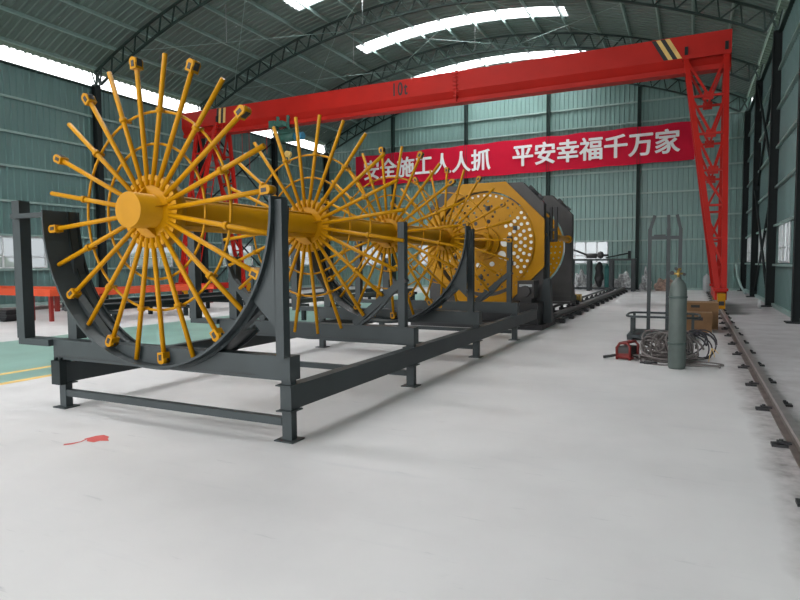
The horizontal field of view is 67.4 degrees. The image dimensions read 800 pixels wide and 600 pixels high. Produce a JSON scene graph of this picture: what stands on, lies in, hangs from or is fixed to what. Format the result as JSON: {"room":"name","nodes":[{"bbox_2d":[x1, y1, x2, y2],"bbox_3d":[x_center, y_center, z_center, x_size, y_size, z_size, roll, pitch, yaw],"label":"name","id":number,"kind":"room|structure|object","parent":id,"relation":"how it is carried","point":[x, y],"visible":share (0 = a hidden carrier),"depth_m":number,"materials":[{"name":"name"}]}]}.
{"room":"factory workshop","nodes":[
{"label":"factory workshop","id":0,"kind":"room"},
{"bbox_2d":[0,60,324,304],"bbox_3d":[-14.850,-4.223,21.769,0.210,9.060,44.600,1,4,26],"label":"wall","id":1,"kind":"structure","parent":0,"point":[36,107],"depth_m":24.92,"materials":[{"name":"teal metal"}]},
{"bbox_2d":[0,236,47,268],"bbox_3d":[-14.546,-1.798,22.614,0.100,1.210,2.500,1,4,26],"label":"window","id":2,"kind":"structure","parent":1,"relation":"in","point":[39,259],"depth_m":22.61,"materials":[{"name":"white glass"}]},
{"bbox_2d":[129,240,172,266],"bbox_3d":[-11.750,-2.171,28.359,0.100,1.210,2.500,1,4,26],"label":"window","id":3,"kind":"structure","parent":1,"relation":"in","point":[132,254],"depth_m":28.31,"materials":[{"name":"white glass"}]},
{"bbox_2d":[0,284,320,307],"bbox_3d":[-14.801,0.239,22.035,0.090,0.120,44.600,1,4,26],"label":"baseboard","id":4,"kind":"structure","parent":1,"relation":"attached to","point":[36,303],"depth_m":26.24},
{"bbox_2d":[212,236,260,282],"bbox_3d":[-8.760,-2.867,33.710,0.190,4.272,5.753,1,4,26],"label":"trim","id":5,"kind":"structure","parent":1,"relation":"attached to","point":[247,244],"depth_m":33.76,"materials":[{"name":"green metal"}]},
{"bbox_2d":[222,244,252,265],"bbox_3d":[-9.129,-2.521,33.745,0.100,1.210,2.500,1,4,26],"label":"window","id":6,"kind":"structure","parent":1,"relation":"in","point":[249,261],"depth_m":34.34,"materials":[{"name":"white glass"}]},
{"bbox_2d":[211,141,273,202],"bbox_3d":[-8.790,-7.209,33.442,0.190,4.173,5.753,1,4,26],"label":"trim","id":7,"kind":"structure","parent":1,"relation":"attached to","point":[258,155],"depth_m":33.79,"materials":[{"name":"green metal"}]},
{"bbox_2d":[289,246,308,264],"bbox_3d":[-6.508,-2.871,39.131,0.100,1.210,2.500,1,4,26],"label":"window","id":8,"kind":"structure","parent":1,"relation":"in","point":[306,255],"depth_m":39.50,"materials":[{"name":"white glass"}]},
{"bbox_2d":[0,0,789,145],"bbox_3d":[-3.478,-10.755,15.754,25.850,3.320,44.900,1,4,26],"label":"ceiling","id":9,"kind":"structure","parent":0,"point":[80,34],"depth_m":26.64,"materials":[{"name":"metal"}]},
{"bbox_2d":[225,0,362,60],"bbox_3d":[-2.020,-11.676,26.214,10.678,2.352,3.799,-3,4,-34],"label":"trim","id":10,"kind":"structure","parent":9,"relation":"attached to","point":[362,0],"depth_m":24.27,"materials":[{"name":"dark grey-green paint"},{"name":"steel"}]},
{"bbox_2d":[0,286,799,599],"bbox_3d":[-3.310,0.650,16.637,26.150,0.203,44.900,1,4,26],"label":"floor","id":11,"kind":"structure","parent":0,"point":[542,465],"depth_m":4.37,"materials":[{"name":"concrete"}]},
{"bbox_2d":[0,308,16,321],"bbox_3d":[-11.468,0.415,17.055,1.700,0.335,0.450,1,4,26],"label":"plate stack","id":12,"kind":"object","parent":11,"relation":"on","point":[6,314],"visible":0.73,"depth_m":16.62,"materials":[{"name":"grey metal"}]},
{"bbox_2d":[0,286,104,321],"bbox_3d":[-12.183,0.044,18.715,6.550,0.880,1.750,1,4,26],"label":"work table","id":13,"kind":"object","parent":11,"relation":"on","point":[49,291],"visible":0.49,"depth_m":16.85,"materials":[{"name":"orange paint"}]},
{"bbox_2d":[64,435,108,444],"bbox_3d":[-2.727,1.244,5.290,0.279,0.001,0.369,1,4,26],"label":"rag","id":14,"kind":"object","parent":11,"relation":"on","point":[99,437],"depth_m":5.34,"materials":[{"name":"red fabric"}]},
{"bbox_2d":[91,71,108,298],"bbox_3d":[-12.759,-4.782,25.505,0.548,9.686,0.500,1,4,26],"label":"column","id":15,"kind":"structure","parent":11,"relation":"on","point":[95,88],"depth_m":25.46,"materials":[{"name":"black metal"}]},
{"bbox_2d":[54,284,213,311],"bbox_3d":[-9.618,-0.123,22.274,1.850,0.740,5.600,1,4,26],"label":"work table","id":16,"kind":"object","parent":11,"relation":"on","point":[179,287],"visible":0.35,"depth_m":22.01,"materials":[{"name":"orange paint"}]},
{"bbox_2d":[108,300,243,320],"bbox_3d":[-7.181,0.290,18.553,1.900,0.340,5.120,1,4,26],"label":"trestle","id":17,"kind":"object","parent":11,"relation":"on","point":[114,313],"visible":0.29,"depth_m":18.20,"materials":[{"name":"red metal"}]},
{"bbox_2d":[60,292,221,310],"bbox_3d":[-7.746,-0.006,18.864,0.176,0.220,6.100,1,4,26],"label":"steel beam","id":18,"kind":"structure","parent":17,"relation":"on","point":[209,293],"depth_m":18.84,"materials":[{"name":"metal"}]},
{"bbox_2d":[63,295,222,310],"bbox_3d":[-7.386,0.042,18.692,0.140,0.140,6.500,1,4,26],"label":"pipe","id":19,"kind":"object","parent":17,"relation":"on","point":[64,308],"visible":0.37,"depth_m":18.18,"materials":[{"name":"red metal"}]},
{"bbox_2d":[104,296,227,309],"bbox_3d":[-6.689,0.045,18.409,0.128,0.160,6.400,1,4,26],"label":"steel beam","id":20,"kind":"structure","parent":17,"relation":"on","point":[213,298],"depth_m":17.72,"materials":[{"name":"metal"}]},
{"bbox_2d":[10,284,352,309],"bbox_3d":[-9.552,-0.153,27.532,0.120,0.137,29.100,1,4,26],"label":"rail","id":21,"kind":"object","parent":11,"relation":"on","point":[40,307],"visible":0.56,"depth_m":21.77,"materials":[{"name":"metal"}]},
{"bbox_2d":[197,104,208,292],"bbox_3d":[-10.138,-5.131,30.891,0.548,9.686,0.500,1,4,26],"label":"column","id":22,"kind":"structure","parent":11,"relation":"on","point":[204,261],"depth_m":30.97,"materials":[{"name":"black metal"}]},
{"bbox_2d":[10,195,536,443],"bbox_3d":[-0.591,-0.191,9.995,3.675,2.260,9.350,1,4,26],"label":"rack","id":23,"kind":"object","parent":11,"relation":"on","point":[75,357],"visible":0.84,"depth_m":6.56,"materials":[{"name":"grey metal"}]},
{"bbox_2d":[48,53,512,363],"bbox_3d":[-0.083,-1.148,10.429,2.909,2.909,11.015,1,4,26],"label":"machine","id":24,"kind":"object","parent":23,"relation":"on","point":[155,212],"visible":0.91,"depth_m":6.15,"materials":[{"name":"yellow paint"}]},
{"bbox_2d":[271,130,277,195],"bbox_3d":[-7.517,-5.482,36.277,0.548,9.686,0.500,1,4,26],"label":"column","id":25,"kind":"structure","parent":11,"relation":"on","point":[274,147],"depth_m":36.08,"materials":[{"name":"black metal"}]},
{"bbox_2d":[324,145,329,256],"bbox_3d":[-5.027,-5.814,41.394,0.548,9.686,0.500,1,4,26],"label":"column","id":26,"kind":"structure","parent":11,"relation":"on","point":[326,185],"depth_m":41.22,"materials":[{"name":"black metal"}]},
{"bbox_2d":[244,265,416,319],"bbox_3d":[-1.926,-0.436,20.070,2.200,1.530,7.600,1,4,26],"label":"rack","id":27,"kind":"object","parent":11,"relation":"on","point":[369,292],"visible":0.34,"depth_m":18.88,"materials":[{"name":"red metal"}]},
{"bbox_2d":[391,117,395,278],"bbox_3d":[-0.425,-6.359,39.152,0.540,10.985,0.500,1,4,26],"label":"column","id":28,"kind":"structure","parent":11,"relation":"on","point":[392,118],"depth_m":38.91,"materials":[{"name":"grey metal"}]},
{"bbox_2d":[464,104,467,216],"bbox_3d":[4.069,-6.732,36.941,0.540,11.940,0.500,1,4,26],"label":"column","id":29,"kind":"structure","parent":11,"relation":"on","point":[465,106],"depth_m":36.67,"materials":[{"name":"metal"}]},
{"bbox_2d":[353,119,706,186],"bbox_3d":[6.302,-8.463,35.732,21.306,2.244,0.276,1,4,26],"label":"banner","id":30,"kind":"object","parent":29,"relation":"attached to","point":[669,142],"visible":0.87,"depth_m":34.55,"materials":[{"name":"red fabric"}]},
{"bbox_2d":[411,181,557,330],"bbox_3d":[2.096,-1.131,14.865,3.350,3.500,1.550,1,4,26],"label":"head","id":31,"kind":"object","parent":11,"relation":"on","point":[534,291],"visible":0.55,"depth_m":14.57},
{"bbox_2d":[546,94,550,217],"bbox_3d":[8.567,-6.620,34.759,0.540,11.921,0.500,1,4,26],"label":"column","id":32,"kind":"structure","parent":11,"relation":"on","point":[548,95],"depth_m":34.54,"materials":[{"name":"metal"}]},
{"bbox_2d":[575,269,586,289],"bbox_3d":[10.149,-1.170,33.459,1.073,1.181,0.835,1,4,26],"label":"plastic bundle","id":33,"kind":"object","parent":11,"relation":"on","point":[581,278],"visible":0.58,"depth_m":33.21,"materials":[{"name":"grey plastic"}]},
{"bbox_2d":[553,287,627,322],"bbox_3d":[6.267,-0.193,23.563,3.560,0.500,17.400,1,4,26],"label":"track","id":34,"kind":"object","parent":11,"relation":"on","point":[569,311],"visible":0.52,"depth_m":19.73,"materials":[{"name":"grey metal"}]},
{"bbox_2d":[474,195,579,305],"bbox_3d":[3.116,-1.402,17.022,3.250,3.238,4.155,1,4,26],"label":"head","id":35,"kind":"object","parent":34,"relation":"on","point":[563,292],"visible":0.23,"depth_m":17.60},
{"bbox_2d":[592,279,603,289],"bbox_3d":[11.053,-0.999,32.975,1.006,0.886,0.778,1,4,26],"label":"plastic bundle","id":36,"kind":"object","parent":11,"relation":"on","point":[594,284],"visible":0.33,"depth_m":32.81,"materials":[{"name":"grey plastic"}]},
{"bbox_2d":[573,258,636,291],"bbox_3d":[10.706,-1.336,31.856,3.400,1.700,0.860,1,4,26],"label":"bench","id":37,"kind":"object","parent":11,"relation":"on","point":[588,287],"visible":0.67,"depth_m":31.43,"materials":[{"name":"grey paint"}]},
{"bbox_2d":[573,249,608,258],"bbox_3d":[10.062,-2.491,31.927,1.968,0.587,0.370,1,4,26],"label":"bar straightener","id":38,"kind":"object","parent":37,"relation":"on","point":[600,254],"visible":0.97,"depth_m":31.75,"materials":[{"name":"grey metal"}]},
{"bbox_2d":[594,262,603,286],"bbox_3d":[10.571,-1.335,31.866,0.486,1.400,0.404,1,4,26],"label":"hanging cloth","id":39,"kind":"object","parent":37,"relation":"hanging from","point":[599,276],"visible":0.98,"depth_m":31.75,"materials":[{"name":"black fabric"}]},
{"bbox_2d":[606,251,630,258],"bbox_3d":[11.433,-2.367,31.435,1.247,0.400,0.140,1,4,26],"label":"wrench","id":40,"kind":"object","parent":37,"relation":"on","point":[629,252],"visible":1,"depth_m":31.26,"materials":[{"name":"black metal"}]},
{"bbox_2d":[604,264,608,290],"bbox_3d":[10.997,-1.200,31.890,0.260,1.420,0.256,1,4,26],"label":"gas cylinder","id":41,"kind":"object","parent":11,"relation":"on","point":[606,270],"visible":0.76,"depth_m":31.79,"materials":[{"name":"teal metal"}]},
{"bbox_2d":[603,340,639,360],"bbox_3d":[3.551,0.789,9.635,0.389,0.294,0.440,-4,5,-44],"label":"machine","id":42,"kind":"object","parent":11,"relation":"on","point":[625,351],"visible":0.95,"depth_m":9.52,"materials":[{"name":"red metal"}]},
{"bbox_2d":[614,271,630,289],"bbox_3d":[12.030,-1.053,32.526,1.186,1.035,0.946,1,4,26],"label":"plastic bundle","id":43,"kind":"object","parent":11,"relation":"on","point":[623,280],"visible":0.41,"depth_m":32.25,"materials":[{"name":"grey plastic"}]},
{"bbox_2d":[635,86,641,289],"bbox_3d":[12.960,-6.041,32.659,0.540,10.962,0.500,1,4,26],"label":"column","id":44,"kind":"structure","parent":11,"relation":"on","point":[639,87],"depth_m":32.66,"materials":[{"name":"metal"}]},
{"bbox_2d":[639,267,651,289],"bbox_3d":[13.131,-1.170,32.077,0.632,1.309,0.469,1,4,26],"label":"plastic bundle","id":45,"kind":"object","parent":11,"relation":"on","point":[643,285],"visible":0.56,"depth_m":31.97,"materials":[{"name":"grey plastic"}]},
{"bbox_2d":[640,361,657,363],"bbox_3d":[3.751,0.947,9.056,0.252,0.044,0.069,2,4,29],"label":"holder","id":46,"kind":"object","parent":11,"relation":"on","point":[644,362],"visible":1,"depth_m":9.04,"materials":[{"name":"grey metal"}]},
{"bbox_2d":[626,214,700,342],"bbox_3d":[5.292,-0.482,12.030,1.364,2.509,1.222,1,4,26],"label":"stand","id":47,"kind":"object","parent":11,"relation":"on","point":[633,333],"visible":0.77,"depth_m":12.37,"materials":[{"name":"grey paint"}]},
{"bbox_2d":[654,278,672,290],"bbox_3d":[14.009,-0.849,31.513,1.258,0.725,1.096,1,4,26],"label":"heap","id":48,"kind":"object","parent":11,"relation":"on","point":[660,285],"visible":0.54,"depth_m":31.42,"materials":[{"name":"brown"}]},
{"bbox_2d":[632,329,704,365],"bbox_3d":[4.167,0.701,9.326,1.023,0.496,1.022,1,4,26],"label":"heap","id":49,"kind":"object","parent":11,"relation":"on","point":[660,354],"visible":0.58,"depth_m":9.35,"materials":[{"name":"grey rubber"}]},
{"bbox_2d":[667,267,687,369],"bbox_3d":[4.003,0.259,8.652,0.252,1.463,0.252,-4,5,-45],"label":"gas cylinder","id":50,"kind":"object","parent":11,"relation":"on","point":[677,296],"visible":1,"depth_m":8.57,"materials":[{"name":"grey metal"}]},
{"bbox_2d":[686,311,712,332],"bbox_3d":[6.617,0.477,13.295,0.522,0.420,0.605,1,4,26],"label":"cardboard box","id":51,"kind":"object","parent":11,"relation":"on","point":[705,322],"visible":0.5,"depth_m":13.01,"materials":[{"name":"brown cardboard"}]},
{"bbox_2d":[686,329,717,359],"bbox_3d":[4.736,0.700,9.501,0.543,0.468,0.272,1,4,19],"label":"cable coil","id":52,"kind":"object","parent":11,"relation":"on","point":[695,333],"visible":0.62,"depth_m":9.48,"materials":[{"name":"black rubber"}]},
{"bbox_2d":[687,301,718,329],"bbox_3d":[7.018,0.344,13.955,0.662,0.600,0.755,1,4,26],"label":"cardboard box","id":53,"kind":"object","parent":11,"relation":"on","point":[713,306],"visible":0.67,"depth_m":13.57,"materials":[{"name":"brown cardboard"}]},
{"bbox_2d":[686,361,723,367],"bbox_3d":[4.470,0.954,8.865,0.555,0.044,0.361,2,4,31],"label":"loose cable","id":54,"kind":"object","parent":11,"relation":"on","point":[718,365],"visible":0.8,"depth_m":8.81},
{"bbox_2d":[703,274,710,290],"bbox_3d":[15.665,-0.895,30.641,0.360,0.900,0.354,1,4,26],"label":"gas cylinder","id":55,"kind":"object","parent":11,"relation":"on","point":[706,279],"visible":0.8,"depth_m":30.51,"materials":[{"name":"grey paint"}]},
{"bbox_2d":[735,264,746,293],"bbox_3d":[16.176,-0.991,28.505,0.136,1.403,1.890,1,4,16],"label":"pipe","id":56,"kind":"object","parent":11,"relation":"on","point":[736,265],"visible":1,"depth_m":28.80,"materials":[{"name":"grey plastic"}]},
{"bbox_2d":[737,98,751,290],"bbox_3d":[17.513,-5.298,30.458,0.478,9.686,0.500,1,4,26],"label":"column","id":57,"kind":"structure","parent":11,"relation":"on","point":[747,126],"depth_m":30.44,"materials":[{"name":"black metal"}]},
{"bbox_2d":[325,78,747,152],"bbox_3d":[6.180,-11.613,35.563,25.099,3.704,0.100,1,4,26],"label":"roof beam","id":58,"kind":"structure","parent":57,"relation":"on","point":[678,80],"depth_m":32.00,"materials":[{"name":"grey metal"}]},
{"bbox_2d":[706,289,799,506],"bbox_3d":[8.646,0.435,15.985,0.360,0.145,31.000,1,4,26],"label":"rail","id":59,"kind":"object","parent":11,"relation":"on","point":[788,427],"visible":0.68,"depth_m":6.50,"materials":[{"name":"metal"}]},
{"bbox_2d":[175,29,731,308],"bbox_3d":[0.182,-4.425,24.363,23.080,8.645,5.226,1,4,26],"label":"gantry crane","id":60,"kind":"object","parent":59,"relation":"on","point":[688,56],"visible":0.95,"depth_m":21.19,"materials":[{"name":"red paint"}]},
{"bbox_2d":[242,115,304,168],"bbox_3d":[-5.807,-7.013,26.690,3.392,2.098,0.980,1,4,26],"label":"electric hoist","id":61,"kind":"object","parent":60,"relation":"hanging from","point":[288,134],"visible":0.72,"depth_m":26.21,"materials":[{"name":"green metal"}]},
{"bbox_2d":[746,64,763,296],"bbox_3d":[15.023,-4.965,25.342,0.478,9.686,0.500,1,4,26],"label":"column","id":62,"kind":"structure","parent":11,"relation":"on","point":[758,116],"depth_m":25.32,"materials":[{"name":"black metal"}]},
{"bbox_2d":[283,32,758,128],"bbox_3d":[3.690,-11.280,30.446,25.099,3.704,0.100,1,4,26],"label":"roof beam","id":63,"kind":"structure","parent":62,"relation":"on","point":[555,33],"depth_m":29.58,"materials":[{"name":"black metal"}]},
{"bbox_2d":[757,300,760,308],"bbox_3d":[11.576,0.141,19.330,0.100,0.280,0.098,1,4,26],"label":"pipe stub","id":64,"kind":"object","parent":11,"relation":"on","point":[759,301],"visible":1,"depth_m":19.29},
{"bbox_2d":[761,9,783,306],"bbox_3d":[12.402,-4.615,19.956,0.478,9.686,0.500,1,4,26],"label":"column","id":65,"kind":"structure","parent":11,"relation":"on","point":[777,37],"depth_m":19.93,"materials":[{"name":"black metal"}]},
{"bbox_2d":[200,0,776,110],"bbox_3d":[1.069,-10.930,25.060,25.099,3.704,0.100,1,4,26],"label":"roof beam","id":66,"kind":"structure","parent":65,"relation":"on","point":[738,3],"depth_m":25.73,"materials":[{"name":"black metal"}]},
{"bbox_2d":[784,52,799,323],"bbox_3d":[9.780,-4.265,14.570,0.478,9.686,0.500,1,4,26],"label":"column","id":67,"kind":"structure","parent":11,"relation":"on","point":[795,295],"depth_m":14.74,"materials":[{"name":"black metal"}]},
{"bbox_2d":[94,0,211,85],"bbox_3d":[-1.552,-10.580,19.674,25.099,3.704,0.100,1,4,26],"label":"roof beam","id":68,"kind":"structure","parent":67,"relation":"on","point":[134,52],"depth_m":23.80,"materials":[{"name":"black metal"}]},
{"bbox_2d":[141,0,652,133],"bbox_3d":[1.949,-10.817,24.416,22.766,2.675,23.619,1,4,26],"label":"trim","id":69,"kind":"structure","parent":68,"relation":"attached to","point":[245,0],"depth_m":26.82,"materials":[{"name":"metal"}]},
{"bbox_2d":[325,77,751,287],"bbox_3d":[6.291,-7.215,36.056,25.550,12.980,0.130,1,4,26],"label":"wall","id":70,"kind":"structure","parent":0,"point":[601,201],"depth_m":33.65,"materials":[{"name":"teal metal"}]},
{"bbox_2d":[362,245,387,264],"bbox_3d":[-1.862,-3.014,40.358,2.500,1.320,0.100,1,4,26],"label":"window","id":71,"kind":"structure","parent":70,"relation":"in","point":[370,251],"depth_m":40.37,"materials":[{"name":"white glass"}]},
{"bbox_2d":[419,246,455,264],"bbox_3d":[2.366,-2.917,38.307,2.500,1.320,0.100,1,4,26],"label":"window","id":72,"kind":"structure","parent":70,"relation":"in","point":[423,262],"depth_m":38.72,"materials":[{"name":"white glass"}]},
{"bbox_2d":[340,284,739,290],"bbox_3d":[6.332,-0.796,36.443,25.350,0.120,0.090,1,4,26],"label":"baseboard","id":73,"kind":"structure","parent":70,"relation":"attached to","point":[730,289],"depth_m":32.00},
{"bbox_2d":[564,240,607,263],"bbox_3d":[10.619,-2.728,34.303,2.450,1.320,0.100,1,4,26],"label":"window","id":74,"kind":"structure","parent":70,"relation":"in","point":[585,247],"depth_m":34.22,"materials":[{"name":"white glass"}]},
{"bbox_2d":[745,0,799,310],"bbox_3d":[8.034,-3.699,10.667,0.210,9.060,44.600,1,4,26],"label":"wall","id":75,"kind":"structure","parent":0,"point":[790,24],"depth_m":18.64,"materials":[{"name":"metal"}]},
{"bbox_2d":[747,237,750,261],"bbox_3d":[17.024,-2.496,29.151,0.100,1.300,2.500,1,4,26],"label":"window","id":76,"kind":"structure","parent":75,"relation":"in","point":[748,239],"depth_m":29.85,"materials":[{"name":"white glass"}]},
{"bbox_2d":[754,189,767,290],"bbox_3d":[13.755,-2.351,22.786,0.190,4.272,5.753,1,4,26],"label":"trim","id":77,"kind":"structure","parent":75,"relation":"attached to","point":[762,239],"depth_m":23.10,"materials":[{"name":"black metal"}]},
{"bbox_2d":[758,229,766,261],"bbox_3d":[14.469,-2.154,23.900,0.100,1.300,2.600,1,4,26],"label":"window","id":78,"kind":"structure","parent":75,"relation":"in","point":[764,247],"depth_m":23.49,"materials":[{"name":"white glass"}]},
{"bbox_2d":[757,85,770,185],"bbox_3d":[13.725,-6.693,22.519,0.190,4.173,5.753,1,4,26],"label":"brace","id":79,"kind":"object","parent":75,"relation":"attached to","point":[765,139],"depth_m":22.99,"materials":[{"name":"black metal"}]},
{"bbox_2d":[744,289,790,317],"bbox_3d":[8.047,0.762,10.950,0.090,0.120,44.600,1,4,26],"label":"baseboard","id":80,"kind":"structure","parent":75,"relation":"attached to","point":[777,307],"depth_m":18.95,"materials":[{"name":"metal"}]},
{"bbox_2d":[778,217,790,262],"bbox_3d":[11.695,-1.784,18.200,0.100,1.300,2.500,1,4,26],"label":"window","id":81,"kind":"structure","parent":75,"relation":"in","point":[784,238],"depth_m":18.38,"materials":[{"name":"white glass"}]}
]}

